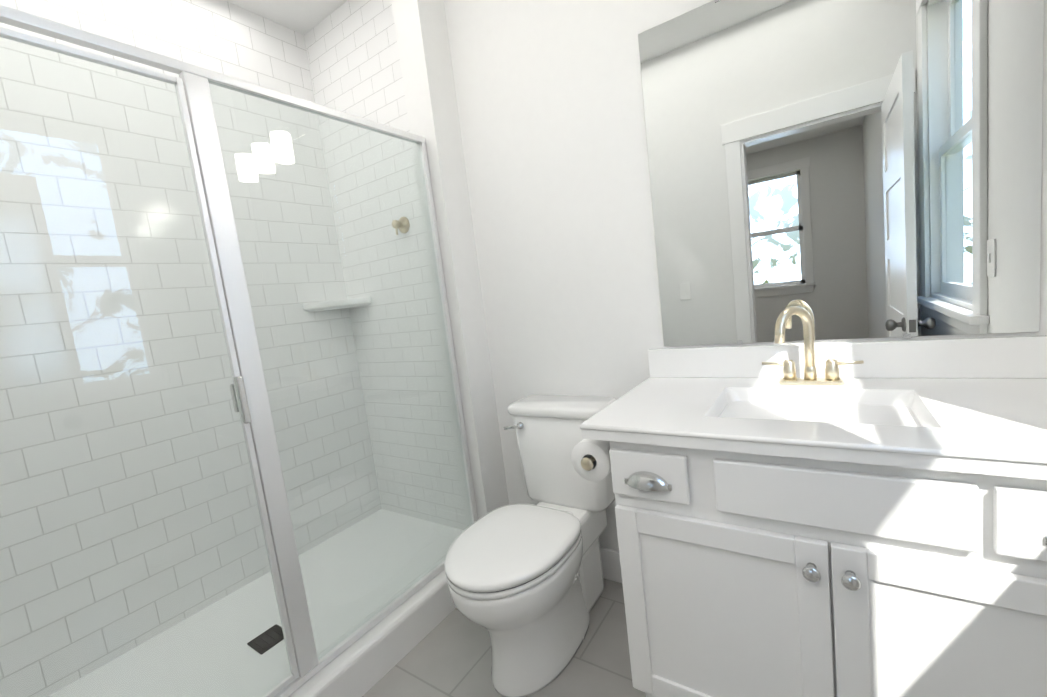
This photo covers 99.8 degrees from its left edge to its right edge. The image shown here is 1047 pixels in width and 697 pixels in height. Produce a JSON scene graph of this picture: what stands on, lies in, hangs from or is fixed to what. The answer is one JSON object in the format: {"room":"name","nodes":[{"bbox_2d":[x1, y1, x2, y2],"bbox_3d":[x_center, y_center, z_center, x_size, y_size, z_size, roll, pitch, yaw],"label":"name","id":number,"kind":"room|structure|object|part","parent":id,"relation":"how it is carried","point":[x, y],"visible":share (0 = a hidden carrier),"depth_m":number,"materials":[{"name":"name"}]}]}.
{"room":"bathroom","nodes":[
{"label":"bathroom","id":0,"kind":"room"},
{"bbox_2d":[0,0,381,696],"bbox_3d":[-1.592,-0.158,1.787,0.120,2.790,1.903,-2,8,34],"label":"wall","id":1,"kind":"structure","parent":0,"point":[226,38],"depth_m":1.77,"materials":[{"name":"tile"}]},
{"bbox_2d":[303,296,370,311],"bbox_3d":[-0.998,-0.237,2.368,0.210,0.048,0.270,-2,8,34],"label":"shower shelf","id":2,"kind":"object","parent":1,"relation":"attached to","point":[312,306],"depth_m":2.35,"materials":[{"name":"ceramic"}]},
{"bbox_2d":[225,0,346,34],"bbox_3d":[-0.560,-1.642,0.874,2.955,0.100,2.023,-2,8,34],"label":"ceiling","id":3,"kind":"structure","parent":0,"point":[303,17],"depth_m":2.18,"materials":[{"name":"paint"}]},
{"bbox_2d":[391,0,508,527],"bbox_3d":[-0.305,-0.356,1.944,0.140,2.740,0.163,-2,8,34],"label":"wall","id":4,"kind":"structure","parent":0,"point":[421,29],"depth_m":1.88,"materials":[{"name":"paint"}]},
{"bbox_2d":[362,578,645,696],"bbox_3d":[0.174,1.118,0.919,1.985,0.050,2.023,-2,8,34],"label":"floor","id":5,"kind":"structure","parent":0,"point":[449,655],"depth_m":1.48,"materials":[{"name":"tile"}]},
{"bbox_2d":[48,509,463,696],"bbox_3d":[-0.998,1.144,1.716,0.850,0.098,1.783,-2,8,34],"label":"pan","id":6,"kind":"object","parent":5,"relation":"on","point":[307,563],"depth_m":1.77,"materials":[{"name":"plastic"}]},
{"bbox_2d":[288,555,455,696],"bbox_3d":[-0.642,1.079,1.363,0.140,0.160,1.619,-2,8,34],"label":"curb","id":7,"kind":"object","parent":5,"relation":"on","point":[367,661],"visible":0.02,"depth_m":1.50,"materials":[{"name":"plastic"}]},
{"bbox_2d":[0,4,477,696],"bbox_3d":[-0.751,0.131,1.251,0.056,1.758,1.612,-2,8,34],"label":"shower door","id":8,"kind":"structure","parent":7,"relation":"on","point":[248,388],"depth_m":1.22,"materials":[{"name":"clear glass"}]},
{"bbox_2d":[444,395,616,696],"bbox_3d":[0.039,0.639,1.535,0.406,0.787,0.751,-2,8,34],"label":"toilet","id":9,"kind":"object","parent":5,"relation":"on","point":[525,584],"visible":0.94,"depth_m":1.42,"materials":[{"name":"ceramic"}]},
{"bbox_3d":[-0.037,0.631,1.424,0.378,0.054,0.488,-2,8,34],"label":"seat","id":10,"kind":"part","parent":9,"relation":"part of","materials":[{"name":"plastic"}]},
{"bbox_3d":[0.162,0.404,1.730,0.406,0.395,0.222,-2,8,34],"label":"tank","id":11,"kind":"part","parent":9,"relation":"part of","materials":[{"name":"ceramic"}]},
{"bbox_2d":[571,306,1046,696],"bbox_3d":[0.716,0.448,1.143,1.051,1.092,0.599,-2,8,34],"label":"bathroom vanity","id":12,"kind":"object","parent":5,"relation":"on","point":[809,517],"visible":1,"depth_m":0.94,"materials":[{"name":"paint"}]},
{"bbox_2d":[579,335,1046,497],"bbox_3d":[0.712,0.147,1.095,0.982,0.234,0.585,-2,8,34],"label":"countertop","id":13,"kind":"structure","parent":12,"relation":"on","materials":[{"name":"stone"}]},
{"bbox_2d":[761,306,863,385],"bbox_3d":[0.789,-0.007,1.218,0.242,0.228,0.121,-2,8,34],"label":"faucet","id":14,"kind":"object","parent":13,"relation":"on","point":[832,376],"depth_m":1.23,"materials":[{"name":"gold metal"}]},
{"bbox_2d":[304,0,1046,550],"bbox_3d":[0.137,-0.369,1.816,2.955,2.790,0.120,-2,8,34],"label":"wall","id":15,"kind":"structure","parent":0,"point":[552,112],"depth_m":1.81,"materials":[{"name":"paint"}]},
{"bbox_2d":[392,217,409,234],"bbox_3d":[-0.611,-0.602,2.160,0.080,0.090,0.067,-2,8,34],"label":"shower valve","id":16,"kind":"object","parent":15,"relation":"attached to","point":[404,224],"depth_m":2.16,"materials":[{"name":"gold metal"}]},
{"bbox_2d":[600,547,621,582],"bbox_3d":[0.268,0.903,1.877,0.794,0.135,0.041,-2,8,34],"label":"baseboard","id":17,"kind":"structure","parent":15,"relation":"attached to","point":[611,564],"depth_m":1.78,"materials":[{"name":"paint"}]},
{"bbox_2d":[638,0,1043,345],"bbox_3d":[0.806,-0.539,1.251,0.895,1.050,0.009,-2,8,34],"label":"mirror","id":18,"kind":"object","parent":15,"relation":"attached to","point":[846,169],"visible":1,"depth_m":1.21,"materials":[{"name":"silver mirror"}]}
]}

